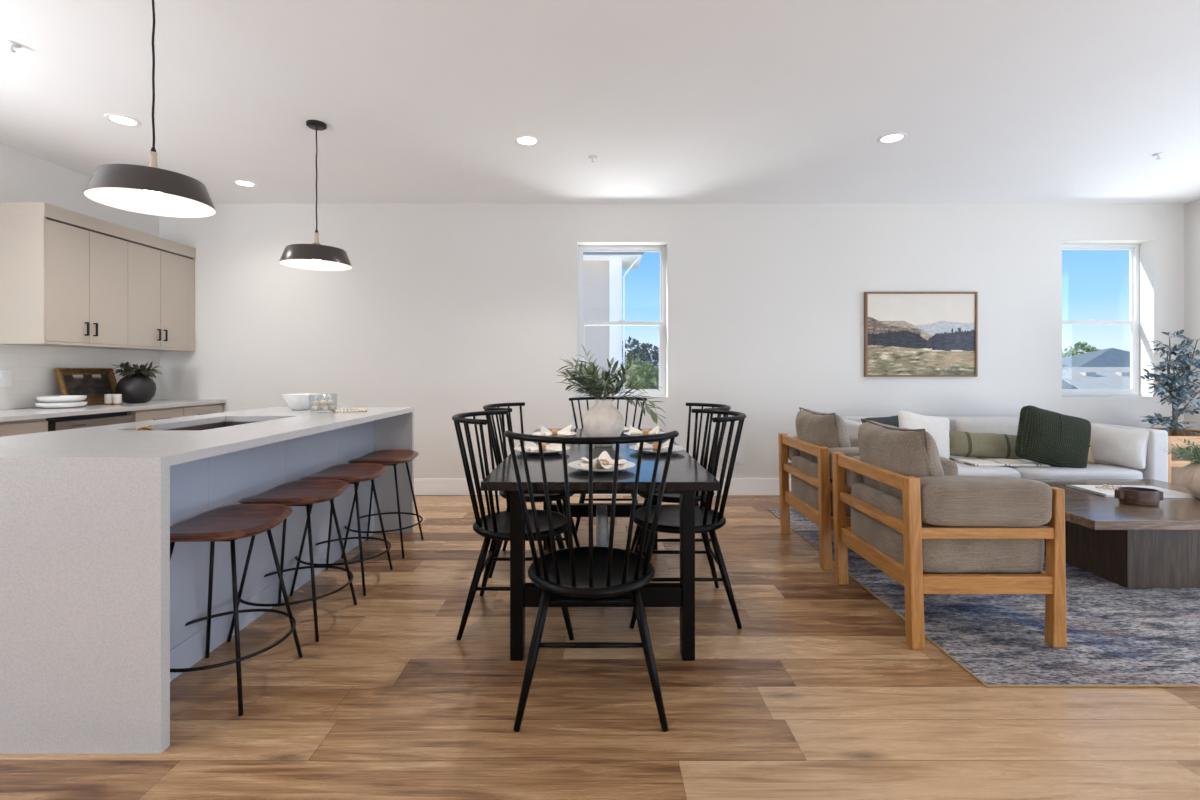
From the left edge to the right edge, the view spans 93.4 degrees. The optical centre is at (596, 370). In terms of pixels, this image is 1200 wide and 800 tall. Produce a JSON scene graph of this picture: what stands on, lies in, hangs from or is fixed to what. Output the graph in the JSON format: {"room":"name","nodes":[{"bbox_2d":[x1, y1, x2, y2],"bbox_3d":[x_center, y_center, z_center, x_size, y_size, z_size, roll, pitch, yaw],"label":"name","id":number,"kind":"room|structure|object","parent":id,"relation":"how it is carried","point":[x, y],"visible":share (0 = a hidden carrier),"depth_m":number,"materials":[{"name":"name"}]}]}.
{"room":"dining room","nodes":[
{"label":"dining room","id":0,"kind":"room"},
{"bbox_2d":[0,143,158,409],"bbox_3d":[-4.243,-0.145,1.073,0.200,2.877,8.545,0,0,0],"label":"wall","id":1,"kind":"structure","parent":0,"point":[24,177],"depth_m":4.30,"materials":[{"name":"paint"}]},
{"bbox_2d":[0,202,127,347],"bbox_3d":[-3.956,-0.673,4.229,0.372,0.972,0.698,0,0,0],"label":"upper cabinet","id":2,"kind":"object","parent":1,"relation":"attached to","point":[64,272],"visible":1,"depth_m":4.00,"materials":[{"name":"paint"}]},
{"bbox_2d":[0,344,159,409],"bbox_3d":[-4.140,0.041,2.922,0.006,0.455,4.845,0,0,0],"label":"backsplash","id":3,"kind":"structure","parent":1,"relation":"attached to","point":[32,367],"depth_m":4.25,"materials":[{"name":"tile"}]},
{"bbox_2d":[0,370,10,386],"bbox_3d":[-4.133,0.053,3.930,0.009,0.114,0.116,0,0,0],"label":"backsplash outlet","id":4,"kind":"object","parent":3,"relation":"attached to","point":[5,375],"visible":1,"depth_m":3.95,"materials":[{"name":"plastic"}]},
{"bbox_2d":[99,228,195,350],"bbox_3d":[-3.956,-0.673,4.960,0.372,0.972,0.766,0,0,0],"label":"upper cabinet","id":5,"kind":"object","parent":1,"relation":"attached to","point":[161,272],"visible":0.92,"depth_m":4.91,"materials":[{"name":"paint"}]},
{"bbox_2d":[0,0,1199,203],"bbox_3d":[0.705,-1.709,1.073,10.096,0.250,8.945,0,0,0],"label":"ceiling","id":6,"kind":"structure","parent":0,"point":[419,101],"depth_m":3.26,"materials":[{"name":"paint"}]},
{"bbox_2d":[1,39,20,51],"bbox_3d":[-2.830,-1.565,2.730,0.068,0.038,0.068,0,0,0],"label":"sprinkler","id":7,"kind":"object","parent":6,"relation":"attached to","point":[10,43],"visible":1,"depth_m":2.72,"materials":[{"name":"plastic"}]},
{"bbox_2d":[104,113,141,126],"bbox_3d":[-2.990,-1.581,3.564,0.184,0.006,0.184,0,0,0],"label":"recessed light","id":8,"kind":"object","parent":6,"relation":"in","point":[120,119],"visible":1,"depth_m":3.56,"materials":[{"name":"paint"}]},
{"bbox_2d":[109,116,135,124],"bbox_3d":[-2.990,-1.583,3.564,0.132,0.001,0.132,0,0,0],"label":"diffuser","id":9,"kind":"object","parent":8,"relation":"attached to","point":[122,120],"depth_m":3.57,"materials":[{"name":"white"}]},
{"bbox_2d":[83,0,215,217],"bbox_3d":[-1.797,-1.130,2.289,0.422,0.908,0.422,0,0,0],"label":"pendant lamp","id":10,"kind":"object","parent":6,"relation":"hanging from","point":[149,190],"visible":1,"depth_m":2.28,"materials":[{"name":"black metal"}]},
{"bbox_2d":[232,179,256,186],"bbox_3d":[-2.970,-1.581,4.765,0.184,0.006,0.184,0,0,0],"label":"recessed light","id":11,"kind":"object","parent":6,"relation":"in","point":[245,183],"visible":1,"depth_m":4.77,"materials":[{"name":"white"}]},
{"bbox_2d":[236,181,253,185],"bbox_3d":[-2.970,-1.583,4.765,0.132,0.001,0.132,0,0,0],"label":"diffuser","id":12,"kind":"object","parent":11,"relation":"attached to","point":[242,183],"depth_m":4.77,"materials":[{"name":"white"}]},
{"bbox_2d":[279,120,351,270],"bbox_3d":[-1.797,-1.130,3.620,0.422,0.908,0.422,0,0,0],"label":"pendant lamp","id":13,"kind":"object","parent":6,"relation":"hanging from","point":[315,256],"visible":1,"depth_m":3.58,"materials":[{"name":"black metal"}]},
{"bbox_2d":[514,135,540,145],"bbox_3d":[-0.480,-1.581,3.880,0.184,0.006,0.184,0,0,0],"label":"recessed light","id":14,"kind":"object","parent":6,"relation":"in","point":[525,140],"visible":1,"depth_m":3.88,"materials":[{"name":"white"}]},
{"bbox_2d":[517,137,536,143],"bbox_3d":[-0.480,-1.583,3.880,0.132,0.001,0.132,0,0,0],"label":"diffuser","id":15,"kind":"object","parent":14,"relation":"attached to","point":[520,140],"depth_m":3.88,"materials":[{"name":"white"}]},
{"bbox_2d":[877,132,906,143],"bbox_3d":[2.005,-1.581,3.840,0.184,0.006,0.184,0,0,0],"label":"recessed light","id":16,"kind":"object","parent":6,"relation":"in","point":[897,136],"visible":1,"depth_m":3.83,"materials":[{"name":"white"}]},
{"bbox_2d":[881,135,902,141],"bbox_3d":[2.005,-1.583,3.840,0.132,0.001,0.132,0,0,0],"label":"diffuser","id":17,"kind":"object","parent":16,"relation":"attached to","point":[885,138],"depth_m":3.85,"materials":[{"name":"white"}]},
{"bbox_2d":[0,495,1199,799],"bbox_3d":[0.705,1.233,0.973,10.096,0.120,8.745,0,0,0],"label":"floor","id":18,"kind":"structure","parent":0,"point":[820,693],"depth_m":1.95,"materials":[{"name":"brown wood"}]},
{"bbox_2d":[0,418,47,436],"bbox_3d":[-3.836,0.739,3.120,0.612,0.868,1.038,0,0,0],"label":"base cabinet","id":19,"kind":"object","parent":18,"relation":"on","point":[10,428],"visible":0.22,"depth_m":3.48,"materials":[{"name":"paint"}]},
{"bbox_2d":[0,400,225,421],"bbox_3d":[-3.822,0.285,3.972,0.628,0.031,2.744,0,0,0],"label":"countertop","id":20,"kind":"structure","parent":19,"relation":"on","point":[25,413],"depth_m":4.07,"materials":[{"name":"stone"}]},
{"bbox_2d":[35,401,87,408],"bbox_3d":[-3.930,0.249,4.150,0.282,0.040,0.282,0,0,0],"label":"serving plate","id":21,"kind":"object","parent":20,"relation":"on","point":[80,403],"visible":0.96,"depth_m":4.06,"materials":[{"name":"white ceramic"}]},
{"bbox_2d":[36,395,86,402],"bbox_3d":[-3.930,0.207,4.150,0.274,0.044,0.274,0,0,0],"label":"serving plate","id":22,"kind":"object","parent":21,"relation":"on","point":[69,398],"visible":1,"depth_m":4.08,"materials":[{"name":"white ceramic"}]},
{"bbox_2d":[54,368,116,404],"bbox_3d":[-4.050,0.123,4.515,0.106,0.293,0.500,0,0,0],"label":"tray","id":23,"kind":"object","parent":20,"relation":"on","point":[93,383],"visible":0.94,"depth_m":4.50,"materials":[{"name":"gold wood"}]},
{"bbox_2d":[104,394,111,404],"bbox_3d":[-3.885,0.227,4.500,0.058,0.085,0.058,0,0,0],"label":"cup","id":24,"kind":"object","parent":20,"relation":"on","point":[107,397],"visible":0.94,"depth_m":4.48,"materials":[{"name":"white ceramic"}]},
{"bbox_2d":[112,394,121,404],"bbox_3d":[-3.822,0.227,4.500,0.058,0.085,0.058,0,0,0],"label":"cup","id":25,"kind":"object","parent":20,"relation":"on","point":[116,398],"visible":0.99,"depth_m":4.48,"materials":[{"name":"white ceramic"}]},
{"bbox_2d":[116,374,155,402],"bbox_3d":[-3.880,0.145,4.760,0.266,0.248,0.266,0,0,0],"label":"round vase","id":26,"kind":"object","parent":20,"relation":"on","point":[137,388],"visible":0.87,"depth_m":4.68,"materials":[{"name":"black ceramic"}]},
{"bbox_2d":[113,361,161,377],"bbox_3d":[-3.874,-0.011,4.761,0.355,0.148,0.359,0,0,-15],"label":"leafy cutting","id":27,"kind":"object","parent":26,"relation":"in","point":[142,369],"visible":0.97,"depth_m":4.71,"materials":[{"name":"green plant"}]},
{"bbox_2d":[46,412,131,431],"bbox_3d":[-3.835,0.742,3.985,0.614,0.862,0.650,0,0,0],"label":"dishwasher","id":28,"kind":"object","parent":18,"relation":"on","point":[80,421],"visible":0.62,"depth_m":3.94,"materials":[{"name":"metal"}]},
{"bbox_2d":[125,407,182,421],"bbox_3d":[-3.821,0.739,4.572,0.642,0.868,0.498,0,0,0],"label":"base cabinet","id":29,"kind":"object","parent":18,"relation":"on","point":[173,412],"visible":0.17,"depth_m":4.52,"materials":[{"name":"paint"}]},
{"bbox_2d":[181,403,221,416],"bbox_3d":[-3.821,0.739,5.072,0.642,0.868,0.495,0,0,0],"label":"base cabinet","id":30,"kind":"object","parent":18,"relation":"on","point":[208,408],"visible":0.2,"depth_m":5.04,"materials":[{"name":"paint"}]},
{"bbox_2d":[170,504,302,715],"bbox_3d":[-1.405,0.861,2.120,0.488,0.626,0.488,0,0,0],"label":"bar stool","id":31,"kind":"object","parent":18,"relation":"on","point":[231,523],"visible":0.91,"depth_m":2.13,"materials":[{"name":"brown wood"}]},
{"bbox_2d":[170,421,374,680],"bbox_3d":[-1.990,0.735,2.931,0.760,0.876,2.323,0,0,0],"label":"kitchen island","id":32,"kind":"object","parent":18,"relation":"on","point":[197,487],"visible":0.3,"depth_m":2.62,"materials":[{"name":"paint"}]},
{"bbox_2d":[0,407,413,753],"bbox_3d":[-1.869,0.719,2.931,1.063,0.908,2.397,0,0,0],"label":"island countertop","id":33,"kind":"structure","parent":32,"relation":"on","point":[85,512],"depth_m":1.73,"materials":[{"name":"stone"}]},
{"bbox_2d":[167,417,289,429],"bbox_3d":[-1.968,0.381,2.920,0.495,0.224,0.860,0,0,0],"label":"undermount sink","id":34,"kind":"object","parent":33,"relation":"in","point":[219,424],"visible":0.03,"depth_m":3.17,"materials":[{"name":"metal"}]},
{"bbox_2d":[167,422,253,429],"bbox_3d":[-1.968,0.395,2.920,0.495,0.196,0.860,0,0,0],"label":"basin","id":35,"kind":"object","parent":34,"relation":"in","point":[220,424],"depth_m":3.20,"materials":[{"name":"metal"}]},
{"bbox_2d":[281,393,320,409],"bbox_3d":[-2.020,0.211,3.860,0.244,0.106,0.244,0,0,0],"label":"bowl","id":36,"kind":"object","parent":33,"relation":"on","point":[294,401],"visible":0.98,"depth_m":3.79,"materials":[{"name":"ceramic"}]},
{"bbox_2d":[332,409,367,412],"bbox_3d":[-1.600,0.256,3.640,0.226,0.018,0.157,0,0,0],"label":"bead garland","id":37,"kind":"object","parent":33,"relation":"on","point":[334,410],"visible":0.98,"depth_m":3.60},
{"bbox_2d":[227,479,356,641],"bbox_3d":[-1.405,0.861,2.645,0.488,0.626,0.488,0,0,0],"label":"bar stool","id":38,"kind":"object","parent":18,"relation":"on","point":[306,493],"visible":0.92,"depth_m":2.60,"materials":[{"name":"black metal"}]},
{"bbox_2d":[290,463,392,595],"bbox_3d":[-1.405,0.861,3.145,0.488,0.626,0.488,0,0,0],"label":"bar stool","id":39,"kind":"object","parent":18,"relation":"on","point":[351,473],"visible":0.82,"depth_m":3.13,"materials":[{"name":"brown wood"}]},
{"bbox_2d":[341,449,423,557],"bbox_3d":[-1.405,0.861,3.735,0.488,0.626,0.488,0,0,0],"label":"bar stool","id":40,"kind":"object","parent":18,"relation":"on","point":[383,457],"visible":0.92,"depth_m":3.70,"materials":[{"name":"brown wood"}]},
{"bbox_2d":[452,410,573,639],"bbox_3d":[-0.393,0.692,2.710,0.586,0.969,0.610,0,0,0],"label":"dining chair","id":41,"kind":"object","parent":18,"relation":"on","point":[495,526],"visible":0.7,"depth_m":2.59,"materials":[{"name":"black wood"}]},
{"bbox_2d":[483,402,579,577],"bbox_3d":[-0.398,0.692,3.450,0.586,0.969,0.610,0,0,0],"label":"dining chair","id":42,"kind":"object","parent":18,"relation":"on","point":[490,407],"visible":0.47,"depth_m":3.30,"materials":[{"name":"black wood"}]},
{"bbox_2d":[504,431,678,731],"bbox_3d":[-0.020,0.692,2.054,0.610,0.969,0.586,0,0,0],"label":"dining chair","id":43,"kind":"object","parent":18,"relation":"on","point":[590,571],"visible":1,"depth_m":1.90,"materials":[{"name":"black wood"}]},
{"bbox_2d":[481,429,719,660],"bbox_3d":[0.013,0.798,3.151,0.913,0.750,1.997,0,0,0],"label":"dining table","id":44,"kind":"object","parent":18,"relation":"on","point":[685,476],"visible":0.66,"depth_m":2.29,"materials":[{"name":"black wood"}]},
{"bbox_2d":[514,444,569,454],"bbox_3d":[-0.285,0.411,2.930,0.290,0.024,0.290,0,0,0],"label":"dinner plate","id":45,"kind":"object","parent":44,"relation":"on","point":[518,448],"visible":0.5,"depth_m":2.88,"materials":[{"name":"ceramic"}]},
{"bbox_2d":[525,441,561,451],"bbox_3d":[-0.271,0.382,2.932,0.206,0.067,0.196,0,0,-10],"label":"napkin","id":46,"kind":"object","parent":45,"relation":"on","point":[531,446],"visible":0.78,"depth_m":2.91,"materials":[{"name":"fabric"}]},
{"bbox_2d":[531,432,576,436],"bbox_3d":[-0.275,0.411,3.620,0.290,0.024,0.290,0,0,0],"label":"dinner plate","id":47,"kind":"object","parent":44,"relation":"on","point":[534,433],"visible":0.4,"depth_m":3.63,"materials":[{"name":"ceramic"}]},
{"bbox_2d":[540,425,571,435],"bbox_3d":[-0.262,0.382,3.624,0.206,0.067,0.196,0,0,-15],"label":"napkin","id":48,"kind":"object","parent":47,"relation":"on","point":[566,431],"visible":1,"depth_m":3.60,"materials":[{"name":"fabric"}]},
{"bbox_2d":[568,459,635,472],"bbox_3d":[0.020,0.411,2.420,0.290,0.024,0.290,0,0,0],"label":"dinner plate","id":49,"kind":"object","parent":44,"relation":"on","point":[574,464],"visible":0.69,"depth_m":2.41,"materials":[{"name":"ceramic"}]},
{"bbox_2d":[578,451,626,468],"bbox_3d":[0.022,0.387,2.434,0.222,0.057,0.219,0,0,10],"label":"napkin","id":50,"kind":"object","parent":49,"relation":"on","point":[604,459],"visible":0.84,"depth_m":2.43,"materials":[{"name":"fabric"}]},
{"bbox_2d":[583,399,623,446],"bbox_3d":[0.037,0.291,3.190,0.232,0.262,0.232,0,0,0],"label":"stone vase","id":51,"kind":"object","parent":44,"relation":"on","point":[603,419],"visible":0.85,"depth_m":3.11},
{"bbox_2d":[555,344,665,425],"bbox_3d":[0.069,0.074,3.215,0.637,0.465,0.437,0,0,0],"label":"eucalyptus stems","id":52,"kind":"object","parent":51,"relation":"in","point":[589,378],"visible":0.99,"depth_m":3.15,"materials":[{"name":"green plant"}]},
{"bbox_2d":[624,432,665,435],"bbox_3d":[0.315,0.411,3.620,0.290,0.024,0.290,0,0,0],"label":"dinner plate","id":53,"kind":"object","parent":44,"relation":"on","point":[625,433],"visible":0.23,"depth_m":3.64,"materials":[{"name":"ceramic"}]},
{"bbox_2d":[628,425,659,434],"bbox_3d":[0.302,0.382,3.624,0.206,0.067,0.196,0,0,15],"label":"napkin","id":54,"kind":"object","parent":53,"relation":"on","point":[633,431],"visible":0.92,"depth_m":3.60,"materials":[{"name":"fabric"}]},
{"bbox_2d":[629,444,684,453],"bbox_3d":[0.312,0.411,2.950,0.290,0.024,0.290,0,0,0],"label":"dinner plate","id":55,"kind":"object","parent":44,"relation":"on","point":[676,448],"visible":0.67,"depth_m":2.94,"materials":[{"name":"ceramic"}]},
{"bbox_2d":[635,440,673,450],"bbox_3d":[0.298,0.382,2.952,0.206,0.067,0.196,0,0,10],"label":"napkin","id":56,"kind":"object","parent":55,"relation":"on","point":[665,445],"visible":0.6,"depth_m":2.93,"materials":[{"name":"fabric"}]},
{"bbox_2d":[569,397,646,532],"bbox_3d":[0.085,0.692,4.286,0.610,0.969,0.586,0,0,0],"label":"dining chair","id":57,"kind":"object","parent":18,"relation":"on","point":[582,499],"visible":0.27,"depth_m":4.38,"materials":[{"name":"black wood"}]},
{"bbox_2d":[630,402,730,555],"bbox_3d":[0.511,0.692,3.431,0.586,0.969,0.610,0,0,-1],"label":"dining chair","id":58,"kind":"object","parent":18,"relation":"on","point":[669,498],"visible":0.41,"depth_m":3.27,"materials":[{"name":"black wood"}]},
{"bbox_2d":[629,409,745,628],"bbox_3d":[0.441,0.692,2.820,0.586,0.969,0.610,0,0,0],"label":"dining chair","id":59,"kind":"object","parent":18,"relation":"on","point":[707,519],"visible":0.84,"depth_m":2.70,"materials":[{"name":"black wood"}]},
{"bbox_2d":[768,509,1199,686],"bbox_3d":[3.245,1.168,3.435,3.603,0.008,2.685,0,0,0],"label":"area rug","id":60,"kind":"object","parent":18,"relation":"on","point":[1118,635],"visible":0.52,"depth_m":2.52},
{"bbox_2d":[778,407,859,569],"bbox_3d":[1.648,0.713,3.710,0.670,0.921,0.812,0,0,0],"label":"armchair","id":61,"kind":"object","parent":60,"relation":"on","point":[819,434],"visible":0.56,"depth_m":3.53,"materials":[{"name":"beige fabric"}]},
{"bbox_2d":[791,479,850,516],"bbox_3d":[1.666,0.780,3.709,0.612,0.226,0.676,0,0,0],"label":"seat cushion","id":62,"kind":"object","parent":61,"relation":"on","point":[804,496],"depth_m":3.64,"materials":[{"name":"beige fabric"}]},
{"bbox_2d":[795,409,850,462],"bbox_3d":[1.485,0.483,3.709,0.261,0.445,0.567,-12,0,0],"label":"cushion","id":63,"kind":"object","parent":61,"relation":"on","point":[813,428],"depth_m":3.52,"materials":[{"name":"beige fabric"}]},
{"bbox_2d":[788,436,857,460],"bbox_3d":[1.654,0.562,4.026,0.565,0.197,0.181,0,0,0],"label":"cushion","id":64,"kind":"object","parent":61,"relation":"on","point":[792,452],"depth_m":3.95,"materials":[{"name":"beige fabric"}]},
{"bbox_2d":[829,447,859,479],"bbox_3d":[1.653,0.562,3.395,0.566,0.199,0.181,0,0,0],"label":"cushion","id":65,"kind":"object","parent":61,"relation":"on","point":[848,451],"depth_m":3.33,"materials":[{"name":"beige fabric"}]},
{"bbox_2d":[832,419,1066,649],"bbox_3d":[1.643,0.713,2.763,0.670,0.921,0.812,0,0,0],"label":"armchair","id":66,"kind":"object","parent":60,"relation":"on","point":[931,528],"visible":1,"depth_m":2.42,"materials":[{"name":"grey fabric"}]},
{"bbox_2d":[858,420,943,498],"bbox_3d":[1.480,0.483,2.763,0.261,0.445,0.567,-12,0,0],"label":"cushion","id":67,"kind":"object","parent":66,"relation":"on","point":[900,451],"depth_m":2.61,"materials":[{"name":"beige fabric"}]},
{"bbox_2d":[845,456,957,488],"bbox_3d":[1.649,0.562,3.079,0.565,0.197,0.181,0,0,0],"label":"cushion","id":68,"kind":"object","parent":66,"relation":"on","point":[950,468],"depth_m":3.01,"materials":[{"name":"beige fabric"}]},
{"bbox_2d":[851,521,1044,573],"bbox_3d":[1.661,0.780,2.762,0.612,0.226,0.676,0,0,0],"label":"seat cushion","id":69,"kind":"object","parent":66,"relation":"on","point":[882,543],"depth_m":2.43,"materials":[{"name":"beige fabric"}]},
{"bbox_2d":[917,475,1052,526],"bbox_3d":[1.648,0.562,2.448,0.566,0.199,0.181,0,0,0],"label":"cushion","id":70,"kind":"object","parent":66,"relation":"on","point":[956,500],"depth_m":2.36,"materials":[{"name":"beige fabric"}]},
{"bbox_2d":[1031,479,1199,587],"bbox_3d":[3.252,0.967,3.460,1.395,0.396,1.120,0,0,0],"label":"coffee table","id":71,"kind":"object","parent":60,"relation":"on","point":[1128,546],"visible":0.56,"depth_m":3.03,"materials":[{"name":"brown wood"}]},
{"bbox_2d":[1064,484,1195,497],"bbox_3d":[3.373,0.759,3.585,0.558,0.021,0.324,0,0,3],"label":"book","id":72,"kind":"object","parent":71,"relation":"on","point":[1167,493],"visible":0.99,"depth_m":3.58,"materials":[{"name":"paper"}]},
{"bbox_2d":[1095,484,1122,489],"bbox_3d":[3.254,0.739,3.600,0.133,0.033,0.085,0,0,0],"label":"bead strand","id":73,"kind":"object","parent":72,"relation":"on","point":[1104,486],"visible":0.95,"depth_m":3.59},
{"bbox_2d":[1115,487,1162,505],"bbox_3d":[3.135,0.726,3.270,0.224,0.085,0.138,0,0,8],"label":"wooden bowl","id":74,"kind":"object","parent":71,"relation":"on","point":[1138,496],"visible":1,"depth_m":3.23,"materials":[{"name":"brown wood"}]},
{"bbox_2d":[1177,462,1199,498],"bbox_3d":[3.700,0.656,3.360,0.348,0.224,0.348,0,0,0],"label":"ribbed vase","id":75,"kind":"object","parent":71,"relation":"on","point":[1188,476],"visible":0.84,"depth_m":3.38,"materials":[{"name":"ceramic"}]},
{"bbox_2d":[1164,437,1199,464],"bbox_3d":[3.706,0.471,3.366,0.450,0.218,0.458,0,0,-24],"label":"table plant","id":76,"kind":"object","parent":75,"relation":"in","point":[1195,452],"visible":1,"depth_m":3.45,"materials":[{"name":"green plant"}]},
{"bbox_2d":[841,416,1167,481],"bbox_3d":[3.138,0.795,4.659,2.035,0.755,1.121,0,0,0],"label":"sofa","id":77,"kind":"object","parent":18,"relation":"on","point":[1156,468],"visible":0.26,"depth_m":4.12,"materials":[{"name":"fabric"}]},
{"bbox_2d":[863,415,898,426],"bbox_3d":[2.501,0.541,4.820,0.444,0.352,0.181,0,0,4],"label":"throw pillow","id":78,"kind":"object","parent":77,"relation":"on","point":[893,420],"visible":0.16,"depth_m":4.79,"materials":[{"name":"grey fabric"}]},
{"bbox_2d":[898,410,949,458],"bbox_3d":[2.600,0.516,4.500,0.436,0.398,0.209,0,0,1],"label":"throw pillow","id":79,"kind":"object","parent":77,"relation":"on","point":[938,427],"visible":0.56,"depth_m":4.45,"materials":[{"name":"white fabric"}]},
{"bbox_2d":[949,430,1021,458],"bbox_3d":[3.143,0.605,4.581,0.611,0.236,0.167,0,0,6],"label":"lumbar pillow","id":80,"kind":"object","parent":77,"relation":"on","point":[964,444],"visible":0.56,"depth_m":4.53,"materials":[{"name":"green fabric"}]},
{"bbox_2d":[950,455,1020,476],"bbox_3d":[2.691,0.812,4.575,0.892,0.193,0.953,0,0,0],"label":"seat cushion","id":81,"kind":"object","parent":77,"relation":"on","point":[963,469],"depth_m":4.13,"materials":[{"name":"fabric"}]},
{"bbox_2d":[955,417,1018,434],"bbox_3d":[3.418,0.564,4.930,0.574,0.320,0.212,0,0,-5],"label":"throw pillow","id":82,"kind":"object","parent":77,"relation":"on","point":[1006,425],"visible":0.43,"depth_m":4.88,"materials":[{"name":"beige fabric"}]},
{"bbox_2d":[949,457,1049,466],"bbox_3d":[3.120,0.709,4.410,0.582,0.025,0.323,0,0,0],"label":"throw blanket","id":83,"kind":"object","parent":77,"relation":"on","point":[969,461],"visible":0.96,"depth_m":4.34,"materials":[{"name":"fabric"}]},
{"bbox_2d":[1015,405,1090,467],"bbox_3d":[3.439,0.510,4.262,0.590,0.499,0.238,0,0,-5],"label":"knit pillow","id":84,"kind":"object","parent":77,"relation":"on","point":[1044,436],"visible":0.94,"depth_m":4.18,"materials":[{"name":"green fabric"}]},
{"bbox_2d":[967,457,1142,478],"bbox_3d":[3.584,0.812,4.575,0.893,0.192,0.954,0,0,0],"label":"seat cushion","id":85,"kind":"object","parent":77,"relation":"on","point":[1102,470],"depth_m":4.12,"materials":[{"name":"fabric"}]},
{"bbox_2d":[1087,440,1100,463],"bbox_3d":[3.786,0.585,4.432,0.258,0.281,0.151,0,0,-1],"label":"throw pillow","id":86,"kind":"object","parent":77,"relation":"on","point":[1090,457],"visible":0.11,"depth_m":4.36,"materials":[{"name":"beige fabric"}]},
{"bbox_2d":[1091,424,1149,468],"bbox_3d":[3.934,0.568,4.301,0.188,0.308,0.405,0,0,-20],"label":"throw pillow","id":87,"kind":"object","parent":77,"relation":"on","point":[1125,447],"visible":0.74,"depth_m":4.21,"materials":[{"name":"white fabric"}]},
{"bbox_2d":[1148,428,1199,482],"bbox_3d":[4.825,0.841,4.760,0.750,0.665,0.680,0,0,0],"label":"plant stand","id":88,"kind":"object","parent":18,"relation":"on","point":[1171,439],"visible":0.06,"depth_m":4.43,"materials":[{"name":"brown wood"}]},
{"bbox_2d":[1171,449,1192,484],"bbox_3d":[4.860,0.772,4.760,0.410,0.400,0.410,0,0,0],"label":"pot","id":89,"kind":"object","parent":88,"relation":"on","point":[1174,470],"visible":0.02,"depth_m":4.63,"materials":[{"name":"ceramic"}]},
{"bbox_2d":[1135,329,1199,435],"bbox_3d":[4.904,0.123,4.771,0.562,0.962,0.550,0,0,37],"label":"tree","id":90,"kind":"object","parent":89,"relation":"on","point":[1169,380],"visible":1,"depth_m":4.73,"materials":[{"name":"green plant"}]},
{"bbox_2d":[159,204,1183,478],"bbox_3d":[0.705,-0.145,5.445,10.096,2.877,0.200,0,0,0],"label":"wall","id":91,"kind":"structure","parent":0,"point":[441,311],"depth_m":5.34,"materials":[{"name":"paint"}]},
{"bbox_2d":[414,479,790,494],"bbox_3d":[1.020,1.095,5.338,9.039,0.155,0.014,0,0,0],"label":"baseboard","id":92,"kind":"structure","parent":91,"relation":"attached to","point":[421,486],"depth_m":5.33,"materials":[{"name":"paint"}]},
{"bbox_2d":[578,246,665,395],"bbox_3d":[0.241,-0.487,5.517,0.861,1.466,0.050,0,0,0],"label":"window","id":93,"kind":"structure","parent":91,"relation":"in","point":[662,249],"depth_m":5.49,"materials":[{"name":"plastic"}]},
{"bbox_2d":[736,452,743,463],"bbox_3d":[1.352,0.821,5.340,0.072,0.114,0.009,0,0,0],"label":"wall outlet","id":94,"kind":"object","parent":91,"relation":"attached to","point":[740,455],"visible":0.94,"depth_m":5.34,"materials":[{"name":"plastic"}]},
{"bbox_2d":[864,292,977,376],"bbox_3d":[3.051,-0.345,5.327,1.052,0.800,0.035,0,0,0],"label":"landscape picture","id":95,"kind":"object","parent":91,"relation":"attached to","point":[907,334],"visible":1,"depth_m":5.32,"materials":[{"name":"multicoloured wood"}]},
{"bbox_2d":[1062,244,1138,395],"bbox_3d":[4.836,-0.497,5.517,0.872,1.481,0.050,0,0,0],"label":"window","id":96,"kind":"structure","parent":91,"relation":"in","point":[1133,249],"depth_m":5.49,"materials":[{"name":"plastic"}]},
{"bbox_2d":[1184,199,1199,429],"bbox_3d":[5.653,-0.145,1.073,0.200,2.877,8.545,0,0,0],"label":"wall","id":97,"kind":"structure","parent":0,"point":[1191,209],"depth_m":5.27,"materials":[{"name":"paint"}]},
{"label":"outside","id":98,"kind":"structure","parent":0,"visible":0},
{"bbox_3d":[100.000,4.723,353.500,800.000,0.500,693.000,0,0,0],"label":"ground","id":99,"kind":"structure","parent":98,"visible":0},
{"bbox_2d":[583,252,643,388],"bbox_3d":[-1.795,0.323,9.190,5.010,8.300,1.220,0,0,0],"label":"house","id":100,"kind":"structure","parent":99,"relation":"on","point":[602,271],"depth_m":8.99,"materials":[{"name":"grey"}]},
{"bbox_2d":[622,336,658,368],"bbox_3d":[2.860,1.020,39.992,4.348,6.917,5.421,0,0,4],"label":"leafy tree","id":101,"kind":"object","parent":99,"relation":"on","point":[634,353],"visible":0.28,"depth_m":39.08,"materials":[{"name":"green plant"}]},
{"bbox_2d":[622,357,658,388],"bbox_3d":[1.405,2.013,17.932,2.151,4.925,2.582,0,0,19],"label":"leafy tree","id":102,"kind":"object","parent":99,"relation":"on","point":[648,371],"visible":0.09,"depth_m":17.92,"materials":[{"name":"green plant"}]},
{"bbox_2d":[622,372,658,388],"bbox_3d":[1.007,2.228,12.779,1.907,4.496,2.348,0,0,-26],"label":"leafy tree","id":103,"kind":"object","parent":99,"relation":"on","point":[652,380],"visible":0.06,"depth_m":12.65,"materials":[{"name":"green plant"}]},
{"bbox_2d":[1062,379,1077,388],"bbox_3d":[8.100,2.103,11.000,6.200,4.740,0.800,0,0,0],"label":"house","id":104,"kind":"structure","parent":99,"relation":"on","point":[1065,385],"depth_m":10.60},
{"bbox_2d":[1062,341,1099,357],"bbox_3d":[42.036,0.943,49.027,3.773,7.066,3.988,0,0,10],"label":"leafy tree","id":105,"kind":"object","parent":99,"relation":"on","point":[1082,347],"visible":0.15,"depth_m":48.71,"materials":[{"name":"green plant"}]},
{"bbox_2d":[1062,367,1129,388],"bbox_3d":[20.000,2.173,18.000,24.000,4.600,13.000,0,0,0],"label":"house","id":106,"kind":"structure","parent":99,"relation":"on","point":[1079,377],"depth_m":17.19,"materials":[{"name":"grey"}]},
{"bbox_2d":[1062,348,1129,366],"bbox_3d":[25.800,1.653,29.000,9.200,5.640,6.000,0,0,0],"label":"house","id":107,"kind":"structure","parent":99,"relation":"on","point":[1110,357],"depth_m":27.76,"materials":[{"name":"grey"}]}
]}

